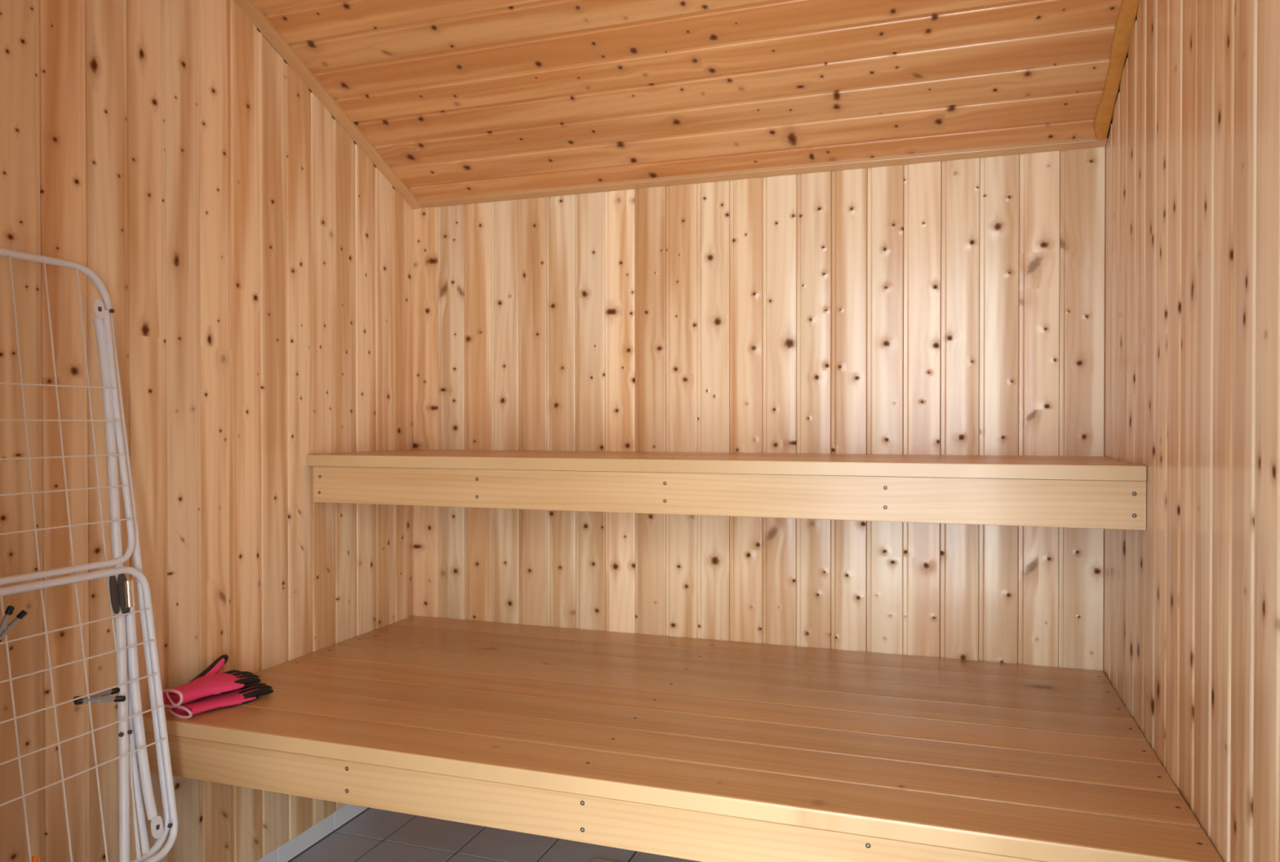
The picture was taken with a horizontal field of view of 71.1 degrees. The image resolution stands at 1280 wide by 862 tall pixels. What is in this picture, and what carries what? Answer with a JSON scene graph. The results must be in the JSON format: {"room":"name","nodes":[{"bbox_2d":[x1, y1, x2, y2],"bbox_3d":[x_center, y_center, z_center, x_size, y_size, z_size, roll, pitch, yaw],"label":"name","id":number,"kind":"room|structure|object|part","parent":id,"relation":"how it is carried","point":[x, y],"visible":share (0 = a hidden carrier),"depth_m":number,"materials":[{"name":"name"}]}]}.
{"room":"sauna","nodes":[
{"label":"sauna","id":0,"kind":"room"},
{"bbox_2d":[0,0,413,861],"bbox_3d":[-1.166,-0.388,1.745,0.092,3.050,2.455,0,1,19],"label":"wall","id":1,"kind":"structure","parent":0,"point":[253,262],"depth_m":2.02,"materials":[{"name":"brown wood"}]},
{"bbox_2d":[257,804,368,861],"bbox_3d":[-1.117,1.108,1.789,0.008,0.057,2.343,0,1,19],"label":"baseboard","id":2,"kind":"structure","parent":1,"relation":"attached to","point":[293,847],"depth_m":2.44,"materials":[{"name":"tile"}]},
{"bbox_2d":[233,0,421,209],"bbox_3d":[-1.090,-1.211,1.770,0.036,1.019,2.330,0,1,19],"label":"trim","id":3,"kind":"structure","parent":1,"relation":"attached to","point":[248,7],"depth_m":2.43,"materials":[{"name":"brown wood"}]},
{"bbox_2d":[287,807,701,861],"bbox_3d":[-0.165,1.168,1.458,2.180,0.060,2.533,0,1,19],"label":"floor","id":4,"kind":"structure","parent":0,"point":[373,835],"depth_m":2.43,"materials":[{"name":"tile"}]},
{"bbox_2d":[0,247,177,861],"bbox_3d":[-1.050,0.404,1.493,0.241,1.457,0.562,0,1,19],"label":"drying rack","id":5,"kind":"object","parent":4,"relation":"on","point":[130,722],"visible":1,"depth_m":1.69,"materials":[{"name":"white metal"}]},
{"bbox_2d":[0,605,27,642],"bbox_3d":[-1.056,0.324,1.498,0.053,0.064,0.017,0,1,-40],"label":"peg","id":6,"kind":"object","parent":5,"relation":"attached to","point":[9,611],"visible":1,"depth_m":1.49,"materials":[{"name":"grey plastic"}]},
{"bbox_2d":[31,855,40,861],"bbox_3d":[-1.001,0.734,1.473,0.020,0.059,0.051,0,1,-5],"label":"peg","id":7,"kind":"object","parent":5,"relation":"attached to","point":[34,859],"visible":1,"depth_m":1.49,"materials":[{"name":"orange plastic"}]},
{"bbox_3d":[-1.050,-0.236,1.738,0.009,0.038,0.022,0,1,19],"label":"hinge plate","id":8,"kind":"part","parent":5,"relation":"part of","materials":[{"name":"white metal"}]},
{"bbox_2d":[73,687,125,705],"bbox_3d":[-0.990,0.489,1.638,0.031,0.026,0.083,0,1,39],"label":"peg","id":9,"kind":"object","parent":5,"relation":"attached to","point":[100,697],"visible":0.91,"depth_m":1.64,"materials":[{"name":"grey plastic"}]},
{"bbox_3d":[-0.973,0.456,1.666,0.039,1.350,0.256,0,1,-39],"label":"leg","id":10,"kind":"part","parent":5,"relation":"part of","materials":[{"name":"white metal"}]},
{"bbox_3d":[-0.942,0.723,1.698,0.138,0.814,0.034,0,1,19],"label":"leg","id":11,"kind":"part","parent":5,"relation":"part of","materials":[{"name":"white metal"}]},
{"bbox_3d":[-0.911,0.747,1.689,0.009,0.040,0.024,0,1,19],"label":"hinge plate","id":12,"kind":"part","parent":5,"relation":"part of","materials":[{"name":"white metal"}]},
{"bbox_2d":[591,857,614,861],"bbox_3d":[-0.072,1.126,2.255,0.150,0.010,0.150,0,1,19],"label":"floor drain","id":13,"kind":"object","parent":4,"relation":"on","point":[595,860],"visible":1,"depth_m":2.33,"materials":[{"name":"metal"}]},
{"bbox_2d":[251,0,1139,199],"bbox_3d":[-0.171,-1.273,1.422,2.180,1.120,2.477,0,1,19],"label":"ceiling","id":14,"kind":"structure","parent":0,"point":[459,98],"depth_m":2.21,"materials":[{"name":"brown wood"}]},
{"bbox_2d":[411,139,1107,671],"bbox_3d":[0.229,0.059,2.603,2.040,2.138,0.092,0,1,19],"label":"wall","id":15,"kind":"structure","parent":0,"point":[956,307],"depth_m":2.50,"materials":[{"name":"brown wood"}]},
{"bbox_2d":[136,615,1222,861],"bbox_3d":[0.045,0.658,2.070,1.998,0.115,1.048,0,1,19],"label":"bench","id":16,"kind":"object","parent":15,"relation":"attached to","point":[698,749],"visible":0.97,"depth_m":1.75,"materials":[{"name":"brown wood"}]},
{"bbox_2d":[168,682,273,718],"bbox_3d":[-0.927,0.591,1.988,0.119,0.026,0.220,0,1,30],"label":"glove","id":17,"kind":"object","parent":16,"relation":"on","point":[251,692],"visible":0.82,"depth_m":1.95,"materials":[{"name":"pink fabric"}]},
{"bbox_2d":[162,654,261,707],"bbox_3d":[-0.950,0.550,1.983,0.112,0.065,0.221,0,1,27],"label":"glove","id":18,"kind":"object","parent":17,"relation":"on","point":[209,682],"visible":0.91,"depth_m":1.96,"materials":[{"name":"pink fabric"}]},
{"bbox_2d":[306,448,1146,530],"bbox_3d":[0.132,0.127,2.321,1.998,0.128,0.509,0,1,19],"label":"bench","id":19,"kind":"object","parent":15,"relation":"attached to","point":[1095,492],"visible":1,"depth_m":2.03,"materials":[{"name":"brown wood"}]},
{"bbox_2d":[417,137,1107,208],"bbox_3d":[0.228,-0.721,2.539,1.964,0.022,0.030,0,1,19],"label":"trim","id":20,"kind":"structure","parent":15,"relation":"attached to","point":[1090,142],"depth_m":2.47,"materials":[{"name":"brown wood"}]},
{"bbox_2d":[1103,0,1279,861],"bbox_3d":[0.809,-0.384,1.070,0.092,3.050,2.455,0,1,19],"label":"wall","id":21,"kind":"structure","parent":0,"point":[1192,598],"depth_m":1.39,"materials":[{"name":"brown wood"}]},
{"bbox_2d":[1093,0,1139,140],"bbox_3d":[0.764,-1.209,1.126,0.037,1.005,2.294,0,1,19],"label":"trim","id":22,"kind":"structure","parent":21,"relation":"attached to","point":[1126,19],"depth_m":1.99,"materials":[{"name":"orange wood"}]}
]}

